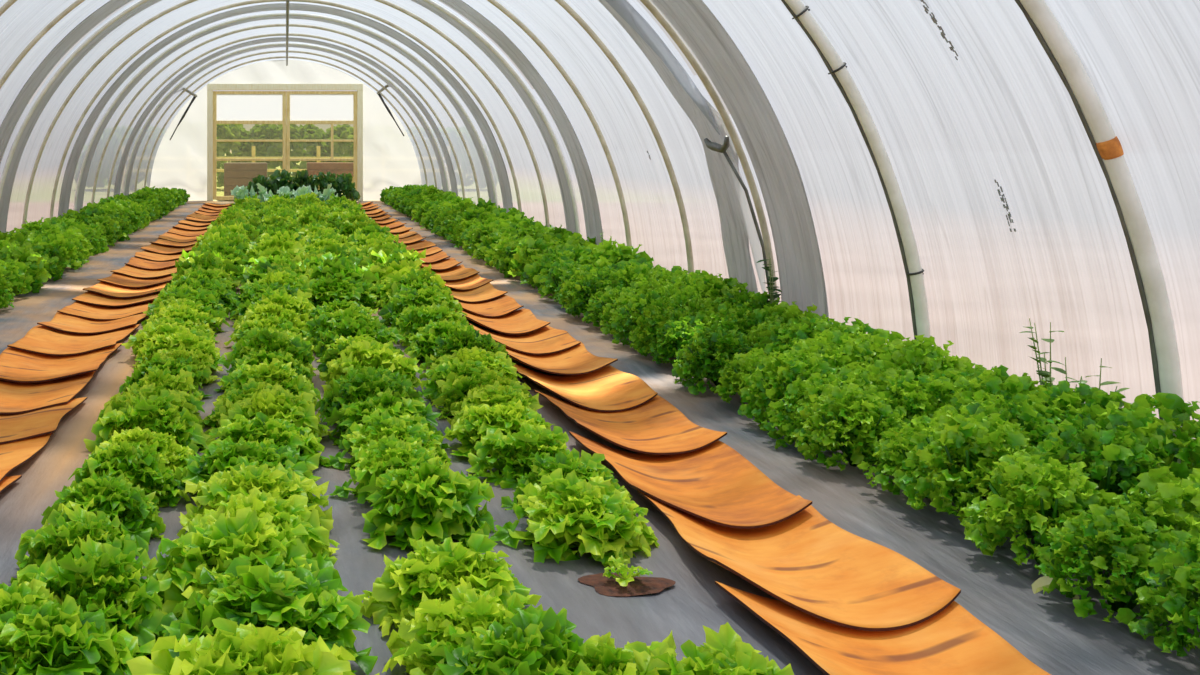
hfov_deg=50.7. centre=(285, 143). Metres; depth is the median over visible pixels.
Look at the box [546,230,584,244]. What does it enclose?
leafy plant
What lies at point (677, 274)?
leafy plant
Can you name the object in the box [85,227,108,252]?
leafy plant
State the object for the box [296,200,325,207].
lettuce
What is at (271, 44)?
hoop
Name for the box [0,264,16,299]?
leafy plant
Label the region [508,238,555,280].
leafy plant
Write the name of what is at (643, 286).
leafy plant
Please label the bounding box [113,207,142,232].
leafy plant
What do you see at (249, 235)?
lettuce
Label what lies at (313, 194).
lettuce
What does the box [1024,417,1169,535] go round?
leafy plant
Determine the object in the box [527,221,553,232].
leafy plant
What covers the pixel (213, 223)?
lettuce
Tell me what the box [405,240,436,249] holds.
cardboard sheet
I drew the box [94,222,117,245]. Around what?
leafy plant
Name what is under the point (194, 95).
brace
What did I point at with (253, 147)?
rail fence
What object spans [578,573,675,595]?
soil patch
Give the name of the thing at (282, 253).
lettuce
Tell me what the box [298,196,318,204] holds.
lettuce
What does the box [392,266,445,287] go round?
lettuce
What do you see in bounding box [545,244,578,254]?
leafy plant
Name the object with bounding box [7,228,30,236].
leafy plant
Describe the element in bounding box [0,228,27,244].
leafy plant
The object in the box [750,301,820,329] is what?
leafy plant
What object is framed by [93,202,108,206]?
leafy plant
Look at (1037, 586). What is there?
fallen leaf
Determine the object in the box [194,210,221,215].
cardboard sheet
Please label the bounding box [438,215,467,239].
leafy plant
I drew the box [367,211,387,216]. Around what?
cardboard sheet
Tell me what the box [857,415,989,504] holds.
leafy plant
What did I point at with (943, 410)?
leafy plant
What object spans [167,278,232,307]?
lettuce
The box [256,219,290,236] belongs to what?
lettuce
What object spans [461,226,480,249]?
leafy plant
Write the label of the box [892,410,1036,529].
leafy plant
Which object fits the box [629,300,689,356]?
leafy plant
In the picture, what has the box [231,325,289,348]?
lettuce
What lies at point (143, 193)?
leafy plant
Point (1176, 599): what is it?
leafy plant
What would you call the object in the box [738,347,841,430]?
leafy plant
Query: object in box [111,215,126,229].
leafy plant
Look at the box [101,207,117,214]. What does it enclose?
leafy plant
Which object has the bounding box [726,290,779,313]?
leafy plant
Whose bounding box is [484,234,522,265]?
leafy plant
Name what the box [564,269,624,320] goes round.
leafy plant
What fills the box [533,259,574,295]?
leafy plant
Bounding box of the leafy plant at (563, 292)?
[557,263,613,308]
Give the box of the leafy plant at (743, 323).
[712,305,777,361]
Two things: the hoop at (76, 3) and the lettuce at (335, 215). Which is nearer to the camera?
the hoop at (76, 3)
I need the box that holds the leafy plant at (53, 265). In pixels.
[33,251,63,280]
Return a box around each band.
[0,0,575,232]
[0,0,602,244]
[58,3,512,215]
[76,16,494,212]
[113,37,457,197]
[125,45,446,194]
[598,0,757,292]
[651,0,828,320]
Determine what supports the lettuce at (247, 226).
on the floor
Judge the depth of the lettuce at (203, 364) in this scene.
6.03 m
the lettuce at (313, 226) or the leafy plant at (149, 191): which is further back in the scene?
the leafy plant at (149, 191)
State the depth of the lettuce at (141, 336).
6.65 m
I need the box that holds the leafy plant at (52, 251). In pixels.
[34,245,70,275]
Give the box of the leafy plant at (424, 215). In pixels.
[419,210,432,225]
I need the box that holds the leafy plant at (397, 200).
[392,193,413,209]
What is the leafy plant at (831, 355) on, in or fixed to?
on the floor
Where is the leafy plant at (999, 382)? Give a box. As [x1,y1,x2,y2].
[950,365,1050,413]
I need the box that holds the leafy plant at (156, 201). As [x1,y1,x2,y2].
[144,198,163,216]
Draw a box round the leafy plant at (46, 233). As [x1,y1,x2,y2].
[26,230,55,239]
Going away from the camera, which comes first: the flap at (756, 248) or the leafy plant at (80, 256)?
the flap at (756, 248)
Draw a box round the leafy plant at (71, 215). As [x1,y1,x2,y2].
[58,212,77,219]
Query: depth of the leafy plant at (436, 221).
15.85 m
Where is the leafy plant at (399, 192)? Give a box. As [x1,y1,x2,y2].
[390,189,408,206]
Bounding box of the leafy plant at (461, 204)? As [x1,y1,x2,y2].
[448,202,475,214]
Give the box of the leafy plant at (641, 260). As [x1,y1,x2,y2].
[616,257,665,269]
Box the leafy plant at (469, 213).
[458,206,486,219]
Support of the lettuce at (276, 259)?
on the floor
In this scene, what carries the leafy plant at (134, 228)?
on the floor
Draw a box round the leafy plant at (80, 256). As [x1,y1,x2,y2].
[70,249,83,269]
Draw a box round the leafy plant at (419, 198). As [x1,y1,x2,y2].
[405,198,423,216]
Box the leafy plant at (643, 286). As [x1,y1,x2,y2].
[628,276,669,295]
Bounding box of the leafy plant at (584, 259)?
[567,252,608,264]
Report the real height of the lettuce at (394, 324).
0.214 m
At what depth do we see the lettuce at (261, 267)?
9.37 m
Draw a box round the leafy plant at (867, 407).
[791,382,911,470]
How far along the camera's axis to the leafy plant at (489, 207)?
15.77 m
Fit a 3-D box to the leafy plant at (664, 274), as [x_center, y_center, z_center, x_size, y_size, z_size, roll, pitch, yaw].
[2.683,1.032,8.353,0.502,0.373,0.512,0,0,-14]
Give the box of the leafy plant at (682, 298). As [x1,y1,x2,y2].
[669,287,712,310]
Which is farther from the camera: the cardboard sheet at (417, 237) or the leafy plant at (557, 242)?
the cardboard sheet at (417, 237)
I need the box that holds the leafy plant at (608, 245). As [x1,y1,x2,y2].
[587,236,637,257]
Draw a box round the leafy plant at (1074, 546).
[1034,504,1199,635]
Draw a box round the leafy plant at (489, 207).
[485,205,502,213]
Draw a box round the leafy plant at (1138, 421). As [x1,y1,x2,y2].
[1083,392,1199,513]
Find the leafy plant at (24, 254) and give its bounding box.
[0,242,51,286]
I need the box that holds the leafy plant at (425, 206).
[411,201,439,222]
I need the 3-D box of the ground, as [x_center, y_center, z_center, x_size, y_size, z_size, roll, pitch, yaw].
[0.000,1.260,90.000,240.000,0.001,300.000,0,0,0]
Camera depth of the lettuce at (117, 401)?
5.08 m
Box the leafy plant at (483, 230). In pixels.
[466,223,505,255]
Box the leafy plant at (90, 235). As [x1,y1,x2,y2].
[80,226,100,255]
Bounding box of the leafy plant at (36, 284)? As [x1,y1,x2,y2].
[5,258,47,292]
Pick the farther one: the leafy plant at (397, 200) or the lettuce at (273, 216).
the leafy plant at (397, 200)
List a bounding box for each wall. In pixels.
[0,0,208,233]
[150,60,421,199]
[363,0,1199,438]
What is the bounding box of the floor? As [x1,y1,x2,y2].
[0,201,1199,674]
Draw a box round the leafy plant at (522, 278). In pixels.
[519,254,541,283]
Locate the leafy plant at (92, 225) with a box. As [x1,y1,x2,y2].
[85,223,110,245]
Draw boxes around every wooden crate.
[224,162,266,200]
[307,162,353,176]
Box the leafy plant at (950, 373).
[930,362,993,406]
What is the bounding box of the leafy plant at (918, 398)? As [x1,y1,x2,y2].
[858,371,957,440]
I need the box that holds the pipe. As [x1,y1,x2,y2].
[286,0,288,65]
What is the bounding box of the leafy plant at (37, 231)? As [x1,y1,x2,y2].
[35,229,57,235]
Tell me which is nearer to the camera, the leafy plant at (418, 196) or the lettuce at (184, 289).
the lettuce at (184, 289)
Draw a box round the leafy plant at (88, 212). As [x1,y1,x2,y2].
[76,208,107,218]
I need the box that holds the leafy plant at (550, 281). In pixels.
[538,257,580,298]
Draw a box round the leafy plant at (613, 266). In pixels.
[597,263,623,271]
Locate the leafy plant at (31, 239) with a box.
[24,235,41,246]
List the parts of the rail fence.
post, rail, rail, post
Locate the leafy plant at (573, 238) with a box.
[554,235,595,245]
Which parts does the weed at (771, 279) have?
stem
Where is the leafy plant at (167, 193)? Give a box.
[163,190,177,207]
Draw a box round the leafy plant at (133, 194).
[128,192,141,197]
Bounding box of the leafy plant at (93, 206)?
[81,205,102,210]
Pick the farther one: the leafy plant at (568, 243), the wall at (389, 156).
the wall at (389, 156)
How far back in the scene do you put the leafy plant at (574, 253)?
9.88 m
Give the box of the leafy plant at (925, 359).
[866,334,970,381]
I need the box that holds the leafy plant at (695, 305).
[684,297,731,317]
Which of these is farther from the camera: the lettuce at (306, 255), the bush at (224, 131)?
the bush at (224, 131)
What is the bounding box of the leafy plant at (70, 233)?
[62,228,93,259]
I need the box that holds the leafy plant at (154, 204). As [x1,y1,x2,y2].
[141,201,161,217]
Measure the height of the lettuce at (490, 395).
0.213 m
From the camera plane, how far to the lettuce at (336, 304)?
7.71 m
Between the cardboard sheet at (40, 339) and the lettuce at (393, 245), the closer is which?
the cardboard sheet at (40, 339)
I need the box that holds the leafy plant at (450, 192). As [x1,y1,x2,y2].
[439,191,459,197]
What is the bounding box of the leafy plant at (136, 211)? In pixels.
[116,204,144,226]
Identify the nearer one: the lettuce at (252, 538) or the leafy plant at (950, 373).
the lettuce at (252, 538)
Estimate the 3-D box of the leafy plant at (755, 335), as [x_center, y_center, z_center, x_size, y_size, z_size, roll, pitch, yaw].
[2.422,1.044,5.941,0.443,0.333,0.445,0,0,-32]
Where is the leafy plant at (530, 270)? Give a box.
[520,249,569,288]
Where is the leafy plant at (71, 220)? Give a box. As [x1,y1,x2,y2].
[68,218,86,226]
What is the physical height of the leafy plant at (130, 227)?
0.304 m
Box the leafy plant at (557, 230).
[543,225,573,238]
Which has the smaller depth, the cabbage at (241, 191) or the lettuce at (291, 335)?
the lettuce at (291, 335)
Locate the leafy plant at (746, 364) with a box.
[709,348,775,409]
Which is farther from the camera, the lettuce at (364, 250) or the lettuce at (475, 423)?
the lettuce at (364, 250)
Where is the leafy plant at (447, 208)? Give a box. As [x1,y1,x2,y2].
[443,203,460,212]
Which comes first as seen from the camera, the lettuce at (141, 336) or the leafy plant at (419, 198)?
the lettuce at (141, 336)
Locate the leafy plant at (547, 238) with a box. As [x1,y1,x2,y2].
[534,234,556,242]
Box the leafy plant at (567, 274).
[553,265,596,304]
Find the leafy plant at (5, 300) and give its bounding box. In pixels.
[0,270,14,308]
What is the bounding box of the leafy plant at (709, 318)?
[688,303,742,331]
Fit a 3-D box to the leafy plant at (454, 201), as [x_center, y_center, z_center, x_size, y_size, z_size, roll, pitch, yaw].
[2.683,1.012,18.428,0.628,0.404,0.568,0,0,23]
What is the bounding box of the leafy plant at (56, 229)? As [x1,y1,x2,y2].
[42,224,61,233]
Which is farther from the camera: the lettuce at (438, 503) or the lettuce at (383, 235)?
the lettuce at (383, 235)
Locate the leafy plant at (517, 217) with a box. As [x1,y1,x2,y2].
[505,214,533,223]
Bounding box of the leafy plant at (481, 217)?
[470,212,495,223]
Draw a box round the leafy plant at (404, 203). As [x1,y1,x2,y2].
[398,197,416,214]
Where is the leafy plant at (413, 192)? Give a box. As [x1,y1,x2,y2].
[409,190,422,196]
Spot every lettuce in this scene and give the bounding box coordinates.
[0,578,61,613]
[0,594,154,674]
[10,504,142,585]
[11,535,166,656]
[41,470,165,554]
[62,440,190,512]
[82,426,193,472]
[83,389,214,455]
[96,383,204,428]
[119,353,210,396]
[121,320,217,362]
[122,364,202,411]
[126,617,379,674]
[132,330,230,373]
[141,288,225,326]
[143,285,225,315]
[144,507,347,618]
[145,316,208,336]
[147,302,216,341]
[150,296,229,337]
[154,250,243,295]
[155,557,377,674]
[160,347,219,383]
[165,264,239,294]
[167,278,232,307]
[168,268,235,296]
[171,250,234,276]
[173,486,338,564]
[174,435,320,493]
[177,456,333,536]
[179,256,245,277]
[191,230,250,251]
[192,240,247,259]
[194,224,247,247]
[195,221,251,247]
[199,231,248,251]
[199,240,242,265]
[200,378,281,428]
[201,237,248,253]
[204,385,339,440]
[207,412,329,470]
[211,214,254,227]
[212,358,320,408]
[214,207,259,221]
[214,350,313,390]
[216,219,259,238]
[217,211,260,229]
[218,224,253,239]
[220,205,257,218]
[222,215,256,237]
[223,209,248,220]
[224,315,301,345]
[224,325,315,380]
[225,282,310,318]
[227,204,260,217]
[229,198,262,209]
[229,303,310,340]
[230,292,305,322]
[231,260,302,292]
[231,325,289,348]
[232,285,314,329]
[236,254,305,277]
[237,201,258,210]
[240,262,301,293]
[240,328,316,369]
[241,246,302,266]
[243,224,254,239]
[243,234,304,259]
[244,193,263,202]
[247,270,316,306]
[248,250,303,267]
[250,226,300,244]
[252,222,290,241]
[253,215,296,228]
[254,231,304,246]
[255,218,297,228]
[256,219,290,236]
[257,226,288,238]
[258,201,296,213]
[260,223,297,233]
[261,199,298,216]
[261,211,295,220]
[261,211,297,219]
[262,198,292,207]
[262,208,295,217]
[263,205,297,215]
[264,207,298,216]
[267,194,289,200]
[268,197,293,200]
[270,208,296,224]
[294,196,306,203]
[295,192,319,201]
[295,208,337,228]
[296,199,321,208]
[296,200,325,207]
[296,203,330,212]
[296,204,329,215]
[297,211,340,229]
[297,215,335,229]
[297,220,331,237]
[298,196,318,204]
[301,226,347,240]
[302,206,333,220]
[302,218,333,227]
[302,227,353,245]
[302,245,326,262]
[302,303,396,352]
[303,238,347,252]
[304,252,347,259]
[304,252,363,273]
[304,263,372,286]
[305,230,348,244]
[305,243,358,265]
[306,230,348,246]
[306,298,378,318]
[309,244,354,261]
[309,276,377,306]
[311,256,378,309]
[313,314,405,357]
[315,367,423,425]
[316,338,361,380]
[317,334,386,361]
[319,340,425,390]
[322,390,451,453]
[323,193,346,205]
[323,363,416,396]
[324,199,355,206]
[324,409,451,469]
[326,208,354,220]
[329,201,353,209]
[329,432,445,503]
[330,196,357,204]
[333,203,367,220]
[334,207,374,222]
[335,209,367,221]
[336,217,370,236]
[339,214,379,228]
[341,214,377,225]
[347,238,392,266]
[348,224,402,245]
[348,233,396,247]
[352,244,406,268]
[354,231,397,248]
[356,226,398,242]
[357,456,495,550]
[358,533,542,636]
[359,242,397,256]
[359,248,423,269]
[362,247,425,271]
[367,243,419,266]
[369,259,440,285]
[369,274,408,306]
[372,259,423,273]
[376,268,463,309]
[378,285,461,329]
[382,580,529,674]
[387,280,466,315]
[388,304,450,329]
[389,605,606,674]
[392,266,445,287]
[395,301,472,345]
[403,319,479,361]
[417,318,479,333]
[418,357,503,406]
[419,329,515,369]
[419,346,521,387]
[431,368,542,419]
[439,399,552,459]
[447,380,544,429]
[466,419,579,489]
[490,468,659,567]
[501,450,632,516]
[553,632,684,674]
[622,622,793,674]
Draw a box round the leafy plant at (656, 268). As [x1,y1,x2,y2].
[633,262,665,273]
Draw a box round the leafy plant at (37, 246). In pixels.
[19,240,41,250]
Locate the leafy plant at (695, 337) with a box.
[672,329,736,382]
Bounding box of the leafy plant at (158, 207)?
[156,204,164,218]
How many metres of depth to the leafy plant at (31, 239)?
11.46 m
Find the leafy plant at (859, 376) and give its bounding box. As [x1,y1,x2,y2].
[835,360,912,432]
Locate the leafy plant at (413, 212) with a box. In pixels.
[411,204,420,219]
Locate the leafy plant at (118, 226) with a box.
[111,219,126,239]
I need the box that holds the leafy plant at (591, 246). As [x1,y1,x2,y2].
[586,243,603,254]
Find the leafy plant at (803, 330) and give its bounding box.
[750,317,839,390]
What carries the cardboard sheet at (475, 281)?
on the floor
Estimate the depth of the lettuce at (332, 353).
6.16 m
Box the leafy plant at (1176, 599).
[1113,535,1199,656]
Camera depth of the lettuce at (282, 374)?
5.46 m
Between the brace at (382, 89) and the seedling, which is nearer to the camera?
the seedling
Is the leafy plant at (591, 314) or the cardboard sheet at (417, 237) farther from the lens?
the cardboard sheet at (417, 237)
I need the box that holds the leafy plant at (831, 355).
[789,329,871,382]
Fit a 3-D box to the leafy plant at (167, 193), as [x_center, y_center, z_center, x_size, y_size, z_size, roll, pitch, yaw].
[-2.186,1.022,21.724,0.488,0.367,0.479,0,1,24]
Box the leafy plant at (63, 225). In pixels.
[49,221,76,230]
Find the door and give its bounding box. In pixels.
[207,84,362,201]
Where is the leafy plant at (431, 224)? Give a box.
[428,211,445,228]
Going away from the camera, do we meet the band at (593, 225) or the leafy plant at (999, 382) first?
the leafy plant at (999, 382)
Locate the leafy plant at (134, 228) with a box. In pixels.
[119,215,136,231]
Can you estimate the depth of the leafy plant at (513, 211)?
14.36 m
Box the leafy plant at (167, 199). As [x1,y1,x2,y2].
[156,194,172,210]
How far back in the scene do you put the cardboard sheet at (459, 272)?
10.98 m
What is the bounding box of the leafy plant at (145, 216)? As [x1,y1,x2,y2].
[131,207,147,228]
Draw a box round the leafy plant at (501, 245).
[489,236,518,269]
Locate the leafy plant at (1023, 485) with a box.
[959,451,1123,574]
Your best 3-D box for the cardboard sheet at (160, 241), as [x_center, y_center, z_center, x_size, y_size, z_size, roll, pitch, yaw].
[-1.274,1.194,14.559,0.659,0.107,1.121,0,0,0]
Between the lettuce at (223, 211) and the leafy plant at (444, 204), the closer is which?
the lettuce at (223, 211)
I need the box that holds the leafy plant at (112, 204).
[100,199,122,209]
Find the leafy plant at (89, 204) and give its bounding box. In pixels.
[80,202,100,209]
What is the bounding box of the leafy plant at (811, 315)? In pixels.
[787,312,840,328]
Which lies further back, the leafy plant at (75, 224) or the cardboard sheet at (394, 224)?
the cardboard sheet at (394, 224)
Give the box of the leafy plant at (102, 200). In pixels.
[99,197,113,204]
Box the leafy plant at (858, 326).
[813,317,883,344]
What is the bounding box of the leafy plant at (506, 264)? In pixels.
[499,235,531,277]
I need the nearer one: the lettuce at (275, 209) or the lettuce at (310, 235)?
the lettuce at (310, 235)
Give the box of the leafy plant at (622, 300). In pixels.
[599,292,652,334]
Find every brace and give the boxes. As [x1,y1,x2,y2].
[170,88,196,139]
[377,85,403,135]
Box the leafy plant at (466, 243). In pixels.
[462,227,480,250]
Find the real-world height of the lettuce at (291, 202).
0.353 m
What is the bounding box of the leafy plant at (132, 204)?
[128,202,149,222]
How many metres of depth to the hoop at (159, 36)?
14.48 m
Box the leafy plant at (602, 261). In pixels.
[584,255,620,270]
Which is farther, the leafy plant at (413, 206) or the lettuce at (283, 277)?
the leafy plant at (413, 206)
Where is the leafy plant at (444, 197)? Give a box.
[435,193,453,200]
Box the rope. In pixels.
[704,136,769,299]
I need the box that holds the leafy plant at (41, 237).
[25,235,49,242]
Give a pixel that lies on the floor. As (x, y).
(1045, 628)
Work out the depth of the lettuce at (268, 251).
10.81 m
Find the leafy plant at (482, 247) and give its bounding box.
[471,228,513,259]
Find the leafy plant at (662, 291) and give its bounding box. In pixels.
[646,285,681,299]
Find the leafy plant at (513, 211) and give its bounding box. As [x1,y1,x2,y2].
[496,207,526,219]
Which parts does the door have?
pane, pane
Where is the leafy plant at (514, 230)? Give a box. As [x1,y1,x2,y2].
[506,227,518,234]
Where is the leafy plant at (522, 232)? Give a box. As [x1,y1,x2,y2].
[507,225,544,239]
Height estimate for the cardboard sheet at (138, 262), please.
0.090 m
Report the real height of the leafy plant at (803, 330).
0.408 m
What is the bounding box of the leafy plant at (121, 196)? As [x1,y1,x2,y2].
[115,193,135,201]
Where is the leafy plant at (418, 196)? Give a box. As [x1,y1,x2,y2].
[414,193,423,198]
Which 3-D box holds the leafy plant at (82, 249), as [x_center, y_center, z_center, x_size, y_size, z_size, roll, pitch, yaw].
[-2.163,1.071,12.020,0.401,0.280,0.394,0,0,-5]
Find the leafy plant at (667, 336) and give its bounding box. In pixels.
[648,316,714,367]
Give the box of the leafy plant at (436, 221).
[431,212,456,234]
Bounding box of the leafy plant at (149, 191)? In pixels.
[145,189,157,195]
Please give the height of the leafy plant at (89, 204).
0.404 m
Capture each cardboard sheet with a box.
[0,343,122,382]
[0,371,96,413]
[0,397,86,443]
[0,425,51,481]
[0,475,21,492]
[7,324,139,355]
[37,312,146,333]
[57,301,152,319]
[72,291,158,306]
[83,281,169,297]
[97,272,175,287]
[110,264,176,277]
[124,257,184,269]
[135,250,189,260]
[140,243,194,253]
[149,238,197,246]
[158,232,203,242]
[167,227,206,236]
[173,224,208,230]
[178,220,210,226]
[186,217,216,221]
[187,213,220,219]
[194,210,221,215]
[198,207,220,212]
[201,205,231,209]
[203,203,230,206]
[360,206,380,210]
[361,203,377,207]
[365,209,383,213]
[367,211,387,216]
[369,214,391,220]
[375,218,399,223]
[379,221,406,228]
[389,225,412,232]
[391,230,417,238]
[393,234,425,243]
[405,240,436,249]
[413,247,442,255]
[413,251,449,262]
[419,264,479,280]
[420,258,461,269]
[444,273,492,289]
[451,283,507,302]
[458,295,523,316]
[462,308,549,334]
[469,323,580,354]
[504,341,617,374]
[513,364,657,411]
[534,390,726,454]
[569,431,811,528]
[637,491,960,630]
[715,581,1050,674]
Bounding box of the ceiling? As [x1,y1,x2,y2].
[107,0,464,82]
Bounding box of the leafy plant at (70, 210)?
[62,209,80,216]
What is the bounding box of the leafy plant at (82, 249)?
[67,237,88,263]
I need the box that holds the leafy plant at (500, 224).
[488,220,510,229]
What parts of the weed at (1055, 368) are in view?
stem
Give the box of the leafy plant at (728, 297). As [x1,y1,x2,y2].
[721,290,760,304]
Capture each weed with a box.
[756,257,781,304]
[1020,318,1063,385]
[1045,357,1087,402]
[1065,358,1131,407]
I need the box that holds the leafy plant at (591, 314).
[582,285,634,327]
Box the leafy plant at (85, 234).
[60,228,96,252]
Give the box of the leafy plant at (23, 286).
[0,258,33,294]
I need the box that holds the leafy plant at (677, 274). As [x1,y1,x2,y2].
[667,272,698,282]
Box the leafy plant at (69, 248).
[34,234,81,266]
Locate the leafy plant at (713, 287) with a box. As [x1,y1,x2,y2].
[682,273,747,302]
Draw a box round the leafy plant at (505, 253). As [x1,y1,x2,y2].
[497,243,518,270]
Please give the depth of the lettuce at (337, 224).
15.34 m
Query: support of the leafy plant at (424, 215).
on the floor
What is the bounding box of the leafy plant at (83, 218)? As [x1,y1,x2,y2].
[74,215,93,225]
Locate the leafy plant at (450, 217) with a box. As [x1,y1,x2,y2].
[436,214,455,236]
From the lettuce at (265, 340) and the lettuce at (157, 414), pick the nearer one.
the lettuce at (157, 414)
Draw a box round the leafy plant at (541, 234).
[532,232,543,239]
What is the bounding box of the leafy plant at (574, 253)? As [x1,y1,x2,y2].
[556,243,592,264]
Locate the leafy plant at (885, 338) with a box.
[831,330,922,371]
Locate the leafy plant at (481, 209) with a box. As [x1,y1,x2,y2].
[463,205,484,218]
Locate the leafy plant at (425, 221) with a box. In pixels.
[420,208,443,230]
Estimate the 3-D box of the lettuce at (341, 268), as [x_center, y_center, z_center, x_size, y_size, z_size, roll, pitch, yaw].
[0.388,1.040,9.030,0.640,0.383,0.773,0,0,12]
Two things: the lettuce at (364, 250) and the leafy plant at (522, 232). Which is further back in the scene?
the leafy plant at (522, 232)
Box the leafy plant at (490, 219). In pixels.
[477,217,503,226]
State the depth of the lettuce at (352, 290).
8.65 m
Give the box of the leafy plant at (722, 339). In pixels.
[671,325,754,394]
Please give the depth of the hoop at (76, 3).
9.88 m
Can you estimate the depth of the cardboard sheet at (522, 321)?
8.08 m
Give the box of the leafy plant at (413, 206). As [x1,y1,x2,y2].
[406,199,428,217]
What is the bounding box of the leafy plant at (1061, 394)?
[1027,380,1129,442]
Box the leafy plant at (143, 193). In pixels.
[135,191,152,196]
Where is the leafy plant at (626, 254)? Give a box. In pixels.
[592,242,653,266]
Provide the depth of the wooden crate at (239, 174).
26.57 m
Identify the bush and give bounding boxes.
[217,124,268,186]
[231,124,337,180]
[246,175,273,196]
[267,169,296,195]
[289,169,317,196]
[305,124,353,186]
[311,170,340,195]
[334,173,359,201]
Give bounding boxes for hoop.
[0,0,580,233]
[0,0,631,246]
[0,0,693,275]
[22,0,549,228]
[50,0,521,219]
[74,13,497,210]
[91,24,479,203]
[107,33,464,199]
[122,43,448,194]
[134,50,436,192]
[144,56,427,187]
[640,0,776,300]
[781,0,929,341]
[1015,0,1183,462]
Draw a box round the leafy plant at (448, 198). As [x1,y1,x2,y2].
[441,195,456,202]
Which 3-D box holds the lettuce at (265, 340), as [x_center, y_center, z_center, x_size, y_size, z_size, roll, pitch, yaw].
[-0.084,1.080,6.158,0.490,0.289,0.512,0,0,4]
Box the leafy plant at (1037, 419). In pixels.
[951,393,1098,498]
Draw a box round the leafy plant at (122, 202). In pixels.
[116,200,128,208]
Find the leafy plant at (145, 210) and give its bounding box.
[140,205,150,225]
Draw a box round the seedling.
[602,556,652,585]
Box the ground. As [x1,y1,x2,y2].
[188,150,379,201]
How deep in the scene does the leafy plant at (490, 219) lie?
14.00 m
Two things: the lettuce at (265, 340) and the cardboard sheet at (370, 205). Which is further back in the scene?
the cardboard sheet at (370, 205)
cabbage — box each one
[228,185,256,208]
[256,183,273,201]
[277,186,294,198]
[292,185,317,198]
[317,184,337,201]
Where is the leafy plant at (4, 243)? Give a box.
[0,237,18,252]
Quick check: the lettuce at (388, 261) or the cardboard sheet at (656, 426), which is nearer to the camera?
the cardboard sheet at (656, 426)
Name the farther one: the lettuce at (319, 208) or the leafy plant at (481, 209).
the lettuce at (319, 208)
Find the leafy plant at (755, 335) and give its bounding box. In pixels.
[747,321,792,350]
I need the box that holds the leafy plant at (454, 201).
[445,197,472,203]
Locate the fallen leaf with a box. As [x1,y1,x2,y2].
[1032,576,1078,599]
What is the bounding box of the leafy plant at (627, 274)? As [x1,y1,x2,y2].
[610,261,659,290]
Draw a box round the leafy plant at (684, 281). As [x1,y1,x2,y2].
[667,270,720,289]
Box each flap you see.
[606,0,719,134]
[726,150,765,292]
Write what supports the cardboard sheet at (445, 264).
on the floor
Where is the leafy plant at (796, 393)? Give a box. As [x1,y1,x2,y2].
[761,373,865,451]
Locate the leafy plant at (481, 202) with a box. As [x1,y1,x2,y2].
[474,198,499,211]
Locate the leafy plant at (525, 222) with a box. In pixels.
[509,216,551,230]
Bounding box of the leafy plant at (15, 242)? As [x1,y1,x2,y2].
[0,237,33,251]
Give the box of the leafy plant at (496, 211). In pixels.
[486,208,507,218]
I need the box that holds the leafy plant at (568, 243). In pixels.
[565,239,593,247]
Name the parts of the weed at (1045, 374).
stem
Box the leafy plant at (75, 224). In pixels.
[66,222,81,229]
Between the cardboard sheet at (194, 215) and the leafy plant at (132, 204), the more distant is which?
the cardboard sheet at (194, 215)
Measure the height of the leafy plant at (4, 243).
0.402 m
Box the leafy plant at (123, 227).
[117,220,129,241]
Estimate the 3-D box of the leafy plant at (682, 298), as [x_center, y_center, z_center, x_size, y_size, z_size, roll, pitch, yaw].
[2.442,1.044,7.211,0.445,0.355,0.446,0,0,-29]
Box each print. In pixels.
[920,0,957,59]
[994,180,1015,231]
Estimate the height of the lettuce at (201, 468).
0.227 m
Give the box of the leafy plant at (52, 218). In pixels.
[41,217,63,223]
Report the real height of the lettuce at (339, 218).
0.381 m
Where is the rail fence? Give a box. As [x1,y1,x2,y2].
[217,146,353,189]
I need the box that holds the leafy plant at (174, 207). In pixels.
[158,192,175,210]
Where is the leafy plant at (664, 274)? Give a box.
[657,266,689,281]
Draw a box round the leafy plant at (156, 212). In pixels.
[142,202,159,220]
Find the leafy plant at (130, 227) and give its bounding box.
[107,214,132,233]
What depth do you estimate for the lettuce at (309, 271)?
9.29 m
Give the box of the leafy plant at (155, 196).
[143,194,167,215]
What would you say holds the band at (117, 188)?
attached to the ceiling
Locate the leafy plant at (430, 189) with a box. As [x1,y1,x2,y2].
[421,185,444,195]
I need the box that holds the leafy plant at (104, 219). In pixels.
[88,213,122,235]
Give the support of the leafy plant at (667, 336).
on the floor
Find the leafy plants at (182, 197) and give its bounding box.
[136,184,430,207]
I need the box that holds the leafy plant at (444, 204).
[433,202,450,210]
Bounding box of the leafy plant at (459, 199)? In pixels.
[451,197,470,205]
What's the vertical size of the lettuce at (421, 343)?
0.248 m
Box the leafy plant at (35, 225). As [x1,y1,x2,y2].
[19,217,51,233]
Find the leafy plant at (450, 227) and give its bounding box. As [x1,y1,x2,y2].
[444,219,466,239]
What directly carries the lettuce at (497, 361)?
on the floor
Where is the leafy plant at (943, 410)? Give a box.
[930,400,1029,468]
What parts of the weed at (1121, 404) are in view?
stem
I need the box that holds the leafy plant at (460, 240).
[454,225,474,247]
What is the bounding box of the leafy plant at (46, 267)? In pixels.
[31,253,49,271]
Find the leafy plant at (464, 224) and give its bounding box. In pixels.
[448,218,482,244]
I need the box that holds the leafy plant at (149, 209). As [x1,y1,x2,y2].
[140,203,155,221]
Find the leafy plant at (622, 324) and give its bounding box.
[610,291,680,347]
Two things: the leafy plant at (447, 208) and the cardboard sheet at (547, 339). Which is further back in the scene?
the leafy plant at (447, 208)
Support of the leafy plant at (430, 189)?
on the floor
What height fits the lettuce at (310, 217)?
0.368 m
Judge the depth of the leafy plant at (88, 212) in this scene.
15.11 m
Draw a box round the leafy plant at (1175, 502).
[1096,466,1199,578]
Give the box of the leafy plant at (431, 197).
[424,192,440,201]
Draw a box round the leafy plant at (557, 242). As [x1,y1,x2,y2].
[550,239,564,245]

